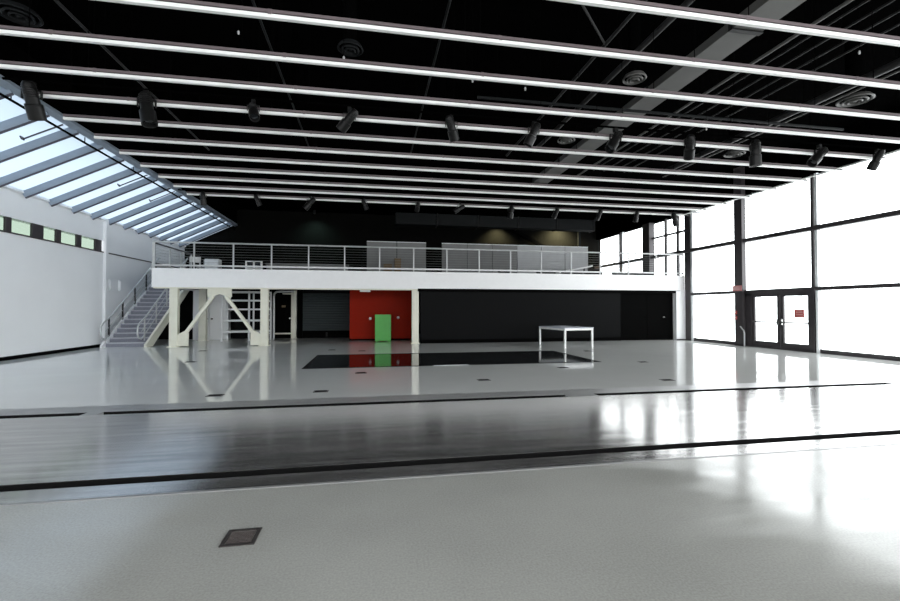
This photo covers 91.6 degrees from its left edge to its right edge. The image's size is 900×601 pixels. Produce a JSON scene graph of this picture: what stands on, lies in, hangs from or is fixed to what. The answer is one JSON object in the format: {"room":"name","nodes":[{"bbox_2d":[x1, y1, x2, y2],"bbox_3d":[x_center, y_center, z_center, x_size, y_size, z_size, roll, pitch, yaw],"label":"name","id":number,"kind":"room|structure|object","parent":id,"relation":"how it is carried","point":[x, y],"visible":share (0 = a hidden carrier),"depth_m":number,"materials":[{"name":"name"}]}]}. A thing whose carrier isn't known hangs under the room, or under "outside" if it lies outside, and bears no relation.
{"room":"empty exhibition hall","nodes":[
{"label":"empty exhibition hall","id":0,"kind":"room"},
{"bbox_2d":[0,188,184,356],"bbox_3d":[-12.182,-0.849,8.433,0.300,5.000,32.900,0,-1,-10],"label":"wall","id":1,"kind":"structure","parent":0,"point":[51,293],"depth_m":14.82,"materials":[{"name":"white paint"}]},
{"bbox_2d":[0,344,99,360],"bbox_3d":[-11.335,1.528,4.631,0.030,0.110,25.200,0,-1,-10],"label":"baseboard","id":2,"kind":"structure","parent":1,"relation":"attached to","point":[97,345],"depth_m":14.15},
{"bbox_2d":[0,215,177,267],"bbox_3d":[-12.074,-2.264,8.478,0.120,0.470,32.900,0,-1,-10],"label":"window","id":3,"kind":"structure","parent":1,"relation":"in","point":[10,225],"depth_m":14.34,"materials":[{"name":"glass"}]},
{"bbox_2d":[102,219,108,341],"bbox_3d":[-13.574,-0.691,17.255,0.100,5.000,0.160,0,-1,-10],"label":"trim","id":4,"kind":"structure","parent":1,"relation":"attached to","point":[106,222],"depth_m":17.20,"materials":[{"name":"white paint"}]},
{"bbox_2d":[0,74,237,246],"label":"window","id":5,"kind":"structure","parent":1,"relation":"in","point":[39,160],"depth_m":13.94,"materials":[{"name":"clear glass"}]},
{"bbox_2d":[0,92,234,229],"bbox_3d":[-9.456,-4.430,8.990,0.060,0.180,32.900,0,-1,-10],"label":"conduit","id":6,"kind":"object","parent":5,"relation":"attached to","point":[1,94],"visible":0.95,"depth_m":12.83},
{"bbox_2d":[0,383,899,491],"bbox_3d":[1.178,1.659,5.962,25.730,0.097,2.970,0,-1,-10],"label":"floor track","id":7,"kind":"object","parent":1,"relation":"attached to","point":[36,486],"depth_m":4.68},
{"bbox_2d":[0,378,899,415],"bbox_3d":[0.874,1.687,7.644,25.730,0.100,0.450,0,-1,-10],"label":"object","id":8,"kind":"structure","parent":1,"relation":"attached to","point":[167,406],"depth_m":7.29,"materials":[{"name":"metal"}]},
{"bbox_2d":[0,443,899,505],"bbox_3d":[1.492,1.624,4.223,25.730,0.104,0.035,0,-1,-10],"label":"trim","id":9,"kind":"structure","parent":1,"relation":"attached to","point":[315,483],"depth_m":3.89,"materials":[{"name":"metal"}]},
{"bbox_2d":[0,35,236,222],"bbox_3d":[-9.397,-5.080,9.012,0.120,0.920,32.900,0,-1,-10],"label":"wall","id":10,"kind":"structure","parent":0,"point":[9,51],"depth_m":12.13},
{"bbox_2d":[63,114,140,124],"bbox_3d":[-5.946,-3.093,7.518,1.171,0.108,0.064,0,-1,-10],"label":"strip light","id":11,"kind":"object","parent":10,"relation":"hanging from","point":[117,120],"depth_m":7.49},
{"bbox_2d":[152,289,349,339],"bbox_3d":[-8.303,0.677,22.193,12.240,2.440,0.150,0,-1,-10],"label":"wall","id":12,"kind":"structure","parent":0,"point":[186,307],"depth_m":21.73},
{"bbox_2d":[275,290,296,337],"bbox_3d":[-8.264,0.694,22.002,1.070,2.400,0.220,0,-1,-10],"label":"door","id":13,"kind":"structure","parent":12,"relation":"in","point":[285,305],"depth_m":21.98,"materials":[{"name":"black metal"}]},
{"bbox_2d":[297,290,349,337],"bbox_3d":[-6.377,0.690,22.333,2.640,2.420,0.240,0,-1,-10],"label":"roller shutter","id":14,"kind":"object","parent":12,"relation":"in","point":[319,315],"visible":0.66,"depth_m":22.31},
{"bbox_2d":[350,290,411,338],"bbox_3d":[-3.269,0.617,20.767,2.900,2.370,0.150,0,-1,-10],"label":"wall","id":15,"kind":"structure","parent":0,"point":[363,305],"depth_m":20.68,"materials":[{"name":"paint"}]},
{"bbox_2d":[184,209,600,332],"bbox_3d":[-2.615,-1.617,26.998,25.730,7.200,0.200,0,-1,-10],"label":"wall","id":16,"kind":"structure","parent":0,"point":[254,226],"depth_m":26.16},
{"bbox_2d":[0,444,899,600],"bbox_3d":[2.376,1.538,-0.665,25.730,0.100,9.900,0,-1,-10],"label":"floor","id":17,"kind":"structure","parent":0,"point":[811,525],"depth_m":2.83,"materials":[{"name":"concrete"}]},
{"bbox_2d":[218,527,261,547],"bbox_3d":[-1.367,1.564,2.868,0.210,0.036,0.215,0,-1,-10],"label":"floor hatch","id":18,"kind":"object","parent":17,"relation":"in","point":[224,543],"visible":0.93,"depth_m":2.86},
{"bbox_2d":[0,0,899,222],"bbox_3d":[1.710,-5.602,11.132,22.890,0.200,33.100,0,-1,-10],"label":"ceiling","id":19,"kind":"structure","parent":0,"point":[563,22],"depth_m":10.96,"materials":[{"name":"metal"}]},
{"bbox_2d":[0,0,43,26],"bbox_3d":[-6.182,-4.816,6.286,0.540,1.545,0.540,0,-1,-10],"label":"ceiling vent","id":20,"kind":"object","parent":19,"relation":"in","point":[16,11],"visible":0.98,"depth_m":6.24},
{"bbox_2d":[54,0,209,150],"bbox_3d":[-5.462,-4.824,6.467,0.044,1.522,10.500,0,-1,-10],"label":"ceiling pipe","id":21,"kind":"object","parent":19,"relation":"hanging from","point":[68,12],"visible":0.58,"depth_m":7.20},
{"bbox_2d":[205,192,309,199],"bbox_3d":[-5.551,-3.015,12.713,2.836,0.102,0.064,0,-1,-10],"label":"strip light","id":22,"kind":"object","parent":19,"relation":"hanging from","point":[207,193],"depth_m":12.69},
{"bbox_2d":[251,0,308,146],"bbox_3d":[-2.820,-4.821,6.691,0.040,1.520,10.000,0,-1,-10],"label":"ceiling pipe","id":23,"kind":"object","parent":19,"relation":"hanging from","point":[252,1],"visible":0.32,"depth_m":7.44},
{"bbox_2d":[337,0,363,56],"bbox_3d":[-1.616,-4.801,7.112,0.420,1.545,0.420,0,-1,-10],"label":"ceiling vent","id":24,"kind":"object","parent":19,"relation":"in","point":[349,46],"visible":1,"depth_m":7.02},
{"bbox_2d":[410,0,450,152],"bbox_3d":[-0.212,-4.813,7.162,0.040,1.520,10.000,0,-1,-10],"label":"ceiling pipe","id":25,"kind":"object","parent":19,"relation":"hanging from","point":[449,1],"visible":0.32,"depth_m":7.32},
{"bbox_2d":[173,95,701,210],"bbox_3d":[0.483,-4.229,12.972,15.780,2.520,0.064,0,-1,-10],"label":"strip light","id":26,"kind":"object","parent":19,"relation":"hanging from","point":[198,185],"visible":0.8,"depth_m":12.70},
{"bbox_2d":[173,185,701,210],"bbox_3d":[0.484,-2.990,12.943,15.780,0.042,0.044,0,-1,-10],"label":"diffuser","id":27,"kind":"object","parent":26,"relation":"attached to","point":[184,186],"depth_m":12.73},
{"bbox_2d":[158,84,722,204],"bbox_3d":[0.633,-4.241,12.145,15.780,2.520,0.064,0,-1,-10],"label":"strip light","id":28,"kind":"object","parent":19,"relation":"hanging from","point":[174,176],"visible":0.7,"depth_m":11.88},
{"bbox_2d":[158,176,722,204],"bbox_3d":[0.634,-3.003,12.116,15.780,0.042,0.044,0,-1,-10],"label":"diffuser","id":29,"kind":"object","parent":28,"relation":"attached to","point":[215,178],"depth_m":11.89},
{"bbox_2d":[178,130,702,212],"bbox_3d":[0.585,-4.248,13.700,16.600,2.415,0.040,0,-1,-10],"label":"pipe","id":30,"kind":"object","parent":19,"relation":"hanging from","point":[468,130],"visible":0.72,"depth_m":13.50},
{"bbox_2d":[140,60,745,197],"bbox_3d":[0.782,-4.254,11.318,15.780,2.520,0.064,0,-1,-10],"label":"strip light","id":31,"kind":"object","parent":19,"relation":"hanging from","point":[151,165],"visible":0.88,"depth_m":11.00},
{"bbox_2d":[140,165,745,197],"bbox_3d":[0.784,-3.015,11.289,15.780,0.042,0.044,0,-1,-10],"label":"diffuser","id":32,"kind":"object","parent":31,"relation":"attached to","point":[191,167],"depth_m":11.05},
{"bbox_2d":[119,37,771,190],"bbox_3d":[0.932,-4.267,10.491,15.780,2.520,0.064,0,-1,-10],"label":"strip light","id":33,"kind":"object","parent":19,"relation":"hanging from","point":[122,151],"visible":0.94,"depth_m":10.18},
{"bbox_2d":[119,152,771,190],"bbox_3d":[0.933,-3.028,10.461,15.780,0.042,0.044,0,-1,-10],"label":"diffuser","id":34,"kind":"object","parent":33,"relation":"attached to","point":[162,154],"depth_m":10.20,"materials":[{"name":"plastic"}]},
{"bbox_2d":[94,31,801,181],"bbox_3d":[1.081,-4.280,9.664,15.780,2.520,0.064,0,-1,-10],"label":"strip light","id":35,"kind":"object","parent":19,"relation":"hanging from","point":[97,135],"visible":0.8,"depth_m":9.30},
{"bbox_2d":[94,136,801,181],"bbox_3d":[1.083,-3.041,9.634,15.780,0.042,0.044,0,-1,-10],"label":"diffuser","id":36,"kind":"object","parent":35,"relation":"attached to","point":[123,138],"depth_m":9.35,"materials":[{"name":"plastic"}]},
{"bbox_2d":[0,0,899,119],"bbox_3d":[1.680,-4.331,6.356,15.780,2.520,0.064,0,-1,-10],"label":"strip light","id":37,"kind":"object","parent":19,"relation":"hanging from","point":[50,34],"visible":0.9,"depth_m":5.91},
{"bbox_2d":[0,0,899,143],"bbox_3d":[1.530,-4.318,7.183,15.780,2.520,0.064,0,-1,-10],"label":"strip light","id":38,"kind":"object","parent":19,"relation":"hanging from","point":[14,65],"visible":0.96,"depth_m":6.76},
{"bbox_2d":[0,64,899,143],"bbox_3d":[1.532,-3.079,7.154,15.780,0.042,0.044,0,-1,-10],"label":"diffuser","id":39,"kind":"object","parent":38,"relation":"attached to","point":[26,67],"depth_m":6.79,"materials":[{"name":"plastic"}]},
{"bbox_2d":[2,0,899,150],"bbox_3d":[1.635,-4.379,7.895,16.600,2.360,0.040,0,-1,-10],"label":"pipe","id":40,"kind":"object","parent":19,"relation":"hanging from","point":[3,78],"visible":0.83,"depth_m":7.43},
{"bbox_2d":[20,81,46,120],"bbox_3d":[-6.175,-2.947,6.497,0.262,0.553,0.402,0,-1,-10],"label":"spotlight","id":41,"kind":"object","parent":40,"relation":"hanging from","point":[35,111],"visible":1,"depth_m":6.43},
{"bbox_2d":[137,90,157,127],"bbox_3d":[-4.640,-2.941,6.717,0.314,0.556,0.224,0,-1,17],"label":"spotlight","id":42,"kind":"object","parent":40,"relation":"hanging from","point":[148,117],"visible":1,"depth_m":6.67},
{"bbox_2d":[247,99,259,121],"bbox_3d":[-3.127,-3.020,6.981,0.180,0.390,0.326,1,-1,-38],"label":"spotlight","id":43,"kind":"object","parent":40,"relation":"hanging from","point":[254,116],"visible":1,"depth_m":6.94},
{"bbox_2d":[336,106,357,133],"bbox_3d":[-1.706,-3.001,7.285,0.399,0.416,0.177,0,-1,22],"label":"spotlight","id":44,"kind":"object","parent":40,"relation":"hanging from","point":[344,124],"visible":1,"depth_m":7.23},
{"bbox_2d":[445,115,458,141],"bbox_3d":[0.037,-2.986,7.609,0.185,0.436,0.354,-1,-1,27],"label":"spotlight","id":45,"kind":"object","parent":40,"relation":"hanging from","point":[453,135],"visible":1,"depth_m":7.55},
{"bbox_2d":[523,121,540,146],"bbox_3d":[1.468,-2.977,7.852,0.309,0.444,0.178,0,-1,20],"label":"spotlight","id":46,"kind":"object","parent":40,"relation":"hanging from","point":[530,138],"visible":1,"depth_m":7.79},
{"bbox_2d":[604,128,622,153],"bbox_3d":[3.040,-2.955,8.108,0.394,0.478,0.199,1,-1,-26],"label":"spotlight","id":47,"kind":"object","parent":40,"relation":"hanging from","point":[613,142],"visible":1,"depth_m":8.07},
{"bbox_2d":[683,134,695,160],"bbox_3d":[4.624,-2.954,8.443,0.208,0.470,0.417,0,-1,25],"label":"spotlight","id":48,"kind":"object","parent":40,"relation":"hanging from","point":[689,142],"visible":1,"depth_m":8.39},
{"bbox_2d":[749,139,761,166],"bbox_3d":[6.053,-2.920,8.680,0.209,0.528,0.254,-1,-1,34],"label":"spotlight","id":49,"kind":"object","parent":40,"relation":"hanging from","point":[755,149],"visible":1,"depth_m":8.61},
{"bbox_2d":[806,144,827,166],"bbox_3d":[7.500,-2.948,8.931,0.433,0.462,0.194,0,-1,-10],"label":"spotlight","id":50,"kind":"object","parent":40,"relation":"hanging from","point":[813,161],"visible":1,"depth_m":8.89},
{"bbox_2d":[866,149,884,170],"bbox_3d":[8.971,-2.953,9.229,0.210,0.442,0.321,0,-1,-10],"label":"spotlight","id":51,"kind":"object","parent":40,"relation":"hanging from","point":[873,165],"visible":1,"depth_m":9.18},
{"bbox_2d":[157,119,748,165],"bbox_3d":[0.771,-3.183,8.734,11.949,0.332,0.064,0,-1,-10],"label":"strip light","id":52,"kind":"object","parent":19,"relation":"hanging from","point":[161,123],"depth_m":8.50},
{"bbox_2d":[63,117,836,171],"bbox_3d":[1.232,-3.054,8.807,15.780,0.042,0.044,0,-1,-10],"label":"diffuser","id":53,"kind":"object","parent":52,"relation":"attached to","point":[86,119],"depth_m":8.50,"materials":[{"name":"plastic"}]},
{"bbox_2d":[39,0,871,159],"bbox_3d":[1.381,-4.305,8.010,15.780,2.520,0.064,0,-1,-10],"label":"strip light","id":54,"kind":"object","parent":19,"relation":"hanging from","point":[46,94],"visible":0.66,"depth_m":7.58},
{"bbox_2d":[39,94,871,159],"bbox_3d":[1.382,-3.067,7.981,15.780,0.042,0.044,0,-1,-10],"label":"diffuser","id":55,"kind":"object","parent":54,"relation":"attached to","point":[79,97],"depth_m":7.64,"materials":[{"name":"plastic"}]},
{"bbox_2d":[314,197,597,211],"bbox_3d":[0.443,-2.997,13.797,9.063,0.105,0.064,0,-1,-10],"label":"strip light","id":56,"kind":"object","parent":19,"relation":"hanging from","point":[413,202],"depth_m":13.69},
{"bbox_2d":[187,193,683,215],"bbox_3d":[0.335,-2.977,13.770,15.780,0.042,0.044,0,-1,-10],"label":"diffuser","id":57,"kind":"object","parent":56,"relation":"attached to","point":[197,194],"depth_m":13.55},
{"bbox_2d":[395,200,594,232],"bbox_3d":[2.520,-4.537,23.101,10.750,1.500,0.640,0,-1,-10],"label":"air duct","id":58,"kind":"object","parent":19,"relation":"hanging from","point":[401,219],"visible":0.92,"depth_m":22.79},
{"bbox_2d":[95,0,899,89],"bbox_3d":[1.829,-4.344,5.529,15.780,2.520,0.064,0,-1,-10],"label":"strip light","id":59,"kind":"object","parent":19,"relation":"hanging from","point":[187,5],"visible":1,"depth_m":5.24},
{"bbox_2d":[557,79,574,143],"bbox_3d":[2.908,-4.732,10.978,0.440,1.545,0.440,0,-1,-10],"label":"ceiling vent","id":60,"kind":"object","parent":19,"relation":"in","point":[565,98],"visible":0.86,"depth_m":10.89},
{"bbox_2d":[506,0,646,156],"bbox_3d":[2.312,-4.795,7.873,0.059,1.530,8.500,0,-1,-10],"label":"ceiling pipe","id":61,"kind":"object","parent":19,"relation":"hanging from","point":[632,13],"visible":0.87,"depth_m":7.52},
{"bbox_2d":[537,0,694,146],"bbox_3d":[3.045,-4.796,7.243,0.099,1.549,9.000,0,-1,-10],"label":"ceiling pipe","id":62,"kind":"object","parent":19,"relation":"hanging from","point":[686,3],"visible":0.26,"depth_m":7.52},
{"bbox_2d":[622,0,646,84],"bbox_3d":[3.380,-4.784,8.035,0.420,1.545,0.420,0,-1,-10],"label":"ceiling vent","id":63,"kind":"object","parent":19,"relation":"in","point":[634,76],"visible":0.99,"depth_m":7.95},
{"bbox_2d":[477,14,843,130],"bbox_3d":[4.709,-4.697,9.168,8.500,1.680,0.060,0,-1,-10],"label":"pipe","id":64,"kind":"object","parent":19,"relation":"hanging from","point":[497,98],"visible":0.93,"depth_m":9.02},
{"bbox_2d":[532,0,805,183],"bbox_3d":[4.112,-4.785,8.706,0.540,1.520,12.300,0,-1,-10],"label":"air duct","id":65,"kind":"object","parent":19,"relation":"hanging from","point":[729,38],"visible":0.62,"depth_m":7.73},
{"bbox_2d":[576,0,852,175],"bbox_3d":[4.983,-4.784,8.610,0.049,1.525,11.000,0,-1,-10],"label":"ceiling pipe","id":66,"kind":"object","parent":19,"relation":"hanging from","point":[843,4],"visible":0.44,"depth_m":7.46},
{"bbox_2d":[550,0,899,46],"bbox_3d":[1.979,-4.356,4.702,15.780,2.520,0.064,0,-1,-10],"label":"strip light","id":67,"kind":"object","parent":19,"relation":"hanging from","point":[628,5],"visible":1,"depth_m":4.89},
{"bbox_2d":[593,0,869,170],"bbox_3d":[5.514,-4.902,9.216,0.036,1.268,10.000,0,-1,-10],"label":"conduit","id":68,"kind":"object","parent":19,"relation":"hanging from","point":[865,1],"visible":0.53,"depth_m":7.80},
{"bbox_2d":[723,104,745,157],"bbox_3d":[7.761,-4.714,11.957,0.520,1.545,0.520,0,-1,-10],"label":"ceiling vent","id":69,"kind":"object","parent":19,"relation":"in","point":[731,153],"visible":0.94,"depth_m":11.85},
{"bbox_2d":[603,0,894,170],"bbox_3d":[5.868,-4.901,9.280,0.036,1.268,10.000,0,-1,-10],"label":"conduit","id":70,"kind":"object","parent":19,"relation":"hanging from","point":[890,1],"visible":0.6,"depth_m":7.86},
{"bbox_2d":[613,0,899,171],"bbox_3d":[6.222,-4.900,9.344,0.036,1.268,10.000,0,-1,-10],"label":"conduit","id":71,"kind":"object","parent":19,"relation":"hanging from","point":[898,11],"visible":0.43,"depth_m":8.06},
{"bbox_2d":[624,0,899,172],"bbox_3d":[6.577,-4.899,9.408,0.036,1.268,10.000,0,-1,-10],"label":"conduit","id":72,"kind":"object","parent":19,"relation":"hanging from","point":[898,24],"visible":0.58,"depth_m":8.60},
{"bbox_2d":[663,42,899,176],"bbox_3d":[7.743,-4.782,8.855,0.040,1.520,10.500,0,-1,-10],"label":"ceiling pipe","id":73,"kind":"object","parent":19,"relation":"hanging from","point":[897,71],"visible":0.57,"depth_m":9.20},
{"bbox_2d":[666,36,899,169],"bbox_3d":[7.483,-4.763,8.553,0.138,1.569,10.000,0,-1,-10],"label":"ceiling pipe","id":74,"kind":"object","parent":19,"relation":"hanging from","point":[894,64],"visible":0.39,"depth_m":8.93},
{"bbox_2d":[679,82,899,216],"bbox_3d":[9.152,-4.282,9.965,0.190,2.480,11.200,0,-1,-10],"label":"rail","id":75,"kind":"object","parent":19,"relation":"hanging from","point":[895,151],"visible":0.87,"depth_m":10.91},
{"bbox_2d":[836,22,875,107],"bbox_3d":[8.189,-4.770,8.864,0.600,1.545,0.600,0,-1,-10],"label":"ceiling vent","id":76,"kind":"object","parent":19,"relation":"in","point":[854,62],"visible":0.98,"depth_m":8.76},
{"bbox_2d":[0,382,899,485],"bbox_3d":[1.164,1.658,6.040,25.730,0.100,2.810,0,-1,-10],"label":"floor","id":77,"kind":"structure","parent":0,"point":[33,450],"depth_m":5.42,"materials":[{"name":"concrete"}]},
{"bbox_2d":[0,333,899,408],"bbox_3d":[-0.900,1.863,17.448,25.730,0.100,19.480,0,-1,-10],"label":"floor","id":78,"kind":"structure","parent":0,"point":[159,373],"depth_m":10.74,"materials":[{"name":"concrete"}]},
{"bbox_2d":[99,258,188,347],"bbox_3d":[-12.918,-0.141,19.010,1.600,3.963,4.660,0,-1,-10],"label":"staircase","id":79,"kind":"structure","parent":78,"relation":"on","point":[151,309],"depth_m":18.16,"materials":[{"name":"metal"}]},
{"bbox_2d":[198,289,207,340],"bbox_3d":[-11.447,0.643,20.304,0.380,2.440,0.330,0,-1,-10],"label":"post","id":80,"kind":"object","parent":78,"relation":"on","point":[203,320],"visible":0.75,"depth_m":20.19,"materials":[{"name":"beige metal"}]},
{"bbox_2d":[193,289,230,339],"bbox_3d":[-11.496,0.678,21.133,1.500,2.400,0.700,0,-1,-10],"label":"closet","id":81,"kind":"object","parent":78,"relation":"on","point":[214,309],"visible":0.55,"depth_m":20.89,"materials":[{"name":"white paint"}]},
{"bbox_2d":[168,288,269,346],"bbox_3d":[-9.099,0.676,17.349,3.710,2.270,0.360,0,-1,-10],"label":"frame","id":82,"kind":"object","parent":78,"relation":"on","point":[176,339],"visible":0.95,"depth_m":17.23,"materials":[{"name":"beige metal"}]},
{"bbox_2d":[221,291,271,340],"bbox_3d":[-9.526,0.718,20.553,2.010,2.300,0.860,0,-1,-10],"label":"shelving rack","id":83,"kind":"object","parent":78,"relation":"on","point":[228,320],"visible":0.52,"depth_m":20.19,"materials":[{"name":"metal"}]},
{"bbox_2d":[375,314,390,341],"bbox_3d":[-3.038,1.246,19.873,0.720,1.220,0.270,0,-1,-10],"label":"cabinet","id":84,"kind":"object","parent":78,"relation":"on","point":[382,322],"visible":0.98,"depth_m":19.82,"materials":[{"name":"green paint"}]},
{"bbox_2d":[410,290,419,343],"bbox_3d":[-1.492,0.700,18.724,0.390,2.270,0.340,0,-1,-10],"label":"support column","id":85,"kind":"structure","parent":78,"relation":"on","point":[415,293],"depth_m":18.61,"materials":[{"name":"beige metal"}]},
{"bbox_2d":[302,351,600,368],"bbox_3d":[-0.005,1.758,13.150,8.040,0.056,3.280,0,-1,-10],"label":"inlay","id":86,"kind":"object","parent":78,"relation":"in","point":[507,357],"visible":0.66,"depth_m":12.82,"materials":[{"name":"metal"}]},
{"bbox_2d":[539,326,593,347],"bbox_3d":[4.621,1.432,17.581,1.300,0.765,1.900,0,-1,-19],"label":"table","id":87,"kind":"object","parent":78,"relation":"on","point":[564,328],"visible":0.99,"depth_m":16.88,"materials":[{"name":"white plastic"}]},
{"bbox_2d":[673,291,685,339],"bbox_3d":[10.895,0.661,21.001,0.480,2.430,0.530,0,-1,-10],"label":"pier","id":88,"kind":"object","parent":78,"relation":"on","point":[679,312],"visible":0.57,"depth_m":20.75,"materials":[{"name":"paint"}]},
{"bbox_2d":[694,338,734,344],"bbox_3d":[11.603,1.777,19.091,0.140,0.130,2.700,0,-1,-10],"label":"baseboard","id":89,"kind":"structure","parent":78,"relation":"on","point":[695,339],"depth_m":19.09,"materials":[{"name":"black metal"}]},
{"bbox_2d":[733,166,745,345],"bbox_3d":[11.714,-1.783,17.709,0.185,7.200,0.425,0,-1,-10],"label":"steel column","id":90,"kind":"structure","parent":78,"relation":"on","point":[739,204],"depth_m":17.59,"materials":[{"name":"brown metal"}]},
{"bbox_2d":[0,435,899,503],"bbox_3d":[1.466,1.629,4.370,25.730,0.100,0.265,0,-1,-10],"label":"floor strip","id":91,"kind":"object","parent":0,"point":[386,472],"visible":0.5,"depth_m":4.03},
{"bbox_2d":[420,292,620,342],"bbox_3d":[3.329,0.631,19.628,9.340,2.440,0.140,0,-1,-10],"label":"wall","id":92,"kind":"structure","parent":0,"point":[443,315],"depth_m":19.47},
{"bbox_2d":[149,268,684,290],"bbox_3d":[-0.582,-0.805,21.136,23.010,0.727,4.830,0,-1,-10],"label":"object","id":93,"kind":"structure","parent":92,"relation":"attached to","point":[161,277],"depth_m":18.44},
{"bbox_2d":[421,337,620,343],"bbox_3d":[3.344,1.770,19.524,9.340,0.160,0.030,0,-1,-10],"label":"baseboard","id":94,"kind":"structure","parent":92,"relation":"attached to","point":[594,338],"depth_m":19.46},
{"bbox_2d":[418,289,675,292],"bbox_3d":[4.760,-0.426,19.796,12.490,0.120,0.255,0,-1,-10],"label":"trim","id":95,"kind":"structure","parent":92,"relation":"attached to","point":[419,290],"depth_m":19.54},
{"bbox_2d":[596,108,899,239],"bbox_3d":[12.832,-4.893,13.030,0.320,1.150,32.900,0,-1,-10],"label":"wall","id":96,"kind":"structure","parent":0,"point":[612,226],"depth_m":16.22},
{"bbox_2d":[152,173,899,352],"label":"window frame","id":97,"kind":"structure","parent":96,"relation":"in","point":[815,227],"depth_m":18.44,"materials":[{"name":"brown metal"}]},
{"bbox_2d":[603,210,670,215],"bbox_3d":[6.345,-2.977,14.864,2.500,0.102,0.064,0,-1,-10],"label":"strip light","id":98,"kind":"object","parent":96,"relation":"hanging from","point":[604,211],"depth_m":14.85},
{"bbox_2d":[751,294,780,347],"bbox_3d":[11.965,0.770,16.613,0.156,2.005,1.200,0,-1,-10],"label":"door","id":99,"kind":"structure","parent":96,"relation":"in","point":[755,342],"depth_m":16.57,"materials":[{"name":"brown metal"}]},
{"bbox_2d":[745,291,815,352],"bbox_3d":[12.093,0.709,16.119,0.160,2.160,2.760,0,-1,-10],"label":"door frame","id":100,"kind":"structure","parent":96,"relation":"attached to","point":[748,296],"depth_m":16.49,"materials":[{"name":"brown metal"}]},
{"bbox_2d":[780,293,810,350],"bbox_3d":[12.176,0.749,15.443,0.156,2.005,1.140,0,-1,-10],"label":"door","id":101,"kind":"structure","parent":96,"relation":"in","point":[798,313],"depth_m":15.43,"materials":[{"name":"brown metal"}]},
{"bbox_2d":[757,162,836,171],"bbox_3d":[7.932,-3.048,10.027,2.141,0.108,0.064,0,-1,-10],"label":"strip light","id":102,"kind":"object","parent":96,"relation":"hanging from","point":[764,164],"depth_m":10.00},
{"bbox_2d":[820,349,899,360],"bbox_3d":[14.032,1.537,5.661,0.140,0.130,18.200,0,-1,-10],"label":"baseboard","id":103,"kind":"structure","parent":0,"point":[823,351],"depth_m":13.37,"materials":[{"name":"brown metal"}]},
{"bbox_3d":[-0.855,-0.808,22.952,22.920,0.557,8.360,0,-1,-10],"label":"floor","id":104,"kind":"structure","parent":0,"visible":0},
{"bbox_2d":[155,243,200,268],"bbox_3d":[-11.838,-1.700,19.193,0.070,1.052,4.680,0,-1,-10],"label":"guard","id":105,"kind":"object","parent":104,"relation":"on","point":[170,248],"visible":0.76,"depth_m":18.42,"materials":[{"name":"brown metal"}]},
{"bbox_2d":[153,287,417,289],"bbox_3d":[-6.401,-0.536,17.823,10.180,0.170,0.230,0,-1,-10],"label":"beam","id":106,"kind":"structure","parent":104,"relation":"attached to","point":[153,287],"depth_m":17.67,"materials":[{"name":"beige metal"}]},
{"bbox_2d":[266,263,348,270],"bbox_3d":[-7.019,-1.450,21.701,3.900,0.683,0.650,0,-1,-10],"label":"countertop","id":107,"kind":"structure","parent":104,"relation":"on","point":[275,264],"depth_m":21.42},
{"bbox_2d":[266,263,348,266],"bbox_3d":[-7.019,-1.762,21.707,3.900,0.060,0.650,0,-1,-10],"label":"countertop","id":108,"kind":"structure","parent":107,"relation":"on","point":[275,263],"depth_m":21.34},
{"bbox_2d":[367,241,396,270],"bbox_3d":[-3.393,-2.024,21.783,1.460,1.833,0.400,0,-1,-10],"label":"partition panel","id":109,"kind":"object","parent":104,"relation":"on","point":[372,253],"visible":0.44,"depth_m":21.75,"materials":[{"name":"metal"}]},
{"bbox_2d":[397,242,425,271],"bbox_3d":[-1.932,-2.019,22.047,1.450,1.833,0.400,0,-1,-10],"label":"partition panel","id":110,"kind":"object","parent":104,"relation":"on","point":[419,255],"visible":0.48,"depth_m":22.04,"materials":[{"name":"metal"}]},
{"bbox_2d":[442,243,466,272],"bbox_3d":[0.235,-2.012,22.439,1.315,1.833,0.400,0,-1,-10],"label":"partition panel","id":111,"kind":"object","parent":104,"relation":"on","point":[460,254],"visible":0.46,"depth_m":22.43,"materials":[{"name":"metal"}]},
{"bbox_2d":[467,244,491,272],"bbox_3d":[1.554,-2.008,22.677,1.315,1.833,0.400,0,-1,-10],"label":"partition panel","id":112,"kind":"object","parent":104,"relation":"on","point":[487,255],"visible":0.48,"depth_m":22.66,"materials":[{"name":"metal"}]},
{"bbox_2d":[493,244,516,272],"bbox_3d":[2.873,-2.004,22.916,1.315,1.833,0.400,0,-1,-10],"label":"partition panel","id":113,"kind":"object","parent":104,"relation":"on","point":[498,261],"visible":0.52,"depth_m":22.90,"materials":[{"name":"metal"}]},
{"bbox_2d":[517,245,540,273],"bbox_3d":[4.191,-1.999,23.154,1.315,1.833,0.400,0,-1,-10],"label":"partition panel","id":114,"kind":"object","parent":104,"relation":"on","point":[531,263],"visible":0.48,"depth_m":23.13,"materials":[{"name":"metal"}]},
{"bbox_2d":[541,246,564,273],"bbox_3d":[5.510,-1.995,23.393,1.315,1.833,0.400,0,-1,-10],"label":"partition panel","id":115,"kind":"object","parent":104,"relation":"on","point":[549,259],"visible":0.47,"depth_m":23.38,"materials":[{"name":"metal"}]},
{"bbox_2d":[565,246,587,270],"bbox_3d":[6.828,-1.991,23.631,1.315,1.833,0.400,0,-1,-10],"label":"partition panel","id":116,"kind":"object","parent":104,"relation":"on","point":[580,261],"visible":0.51,"depth_m":23.62,"materials":[{"name":"metal"}]},
{"bbox_3d":[9.276,0.652,20.794,2.780,2.440,0.040,0,-1,-10],"label":"wall","id":117,"kind":"structure","parent":0,"visible":0},
{"bbox_2d":[620,293,646,339],"bbox_3d":[8.627,0.713,20.534,1.370,2.290,0.160,0,-1,-10],"label":"door","id":118,"kind":"structure","parent":117,"relation":"in","point":[633,306],"depth_m":20.55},
{"bbox_2d":[647,293,672,339],"bbox_3d":[9.985,0.717,20.779,1.350,2.290,0.160,0,-1,-10],"label":"door","id":119,"kind":"structure","parent":117,"relation":"in","point":[659,305],"depth_m":20.80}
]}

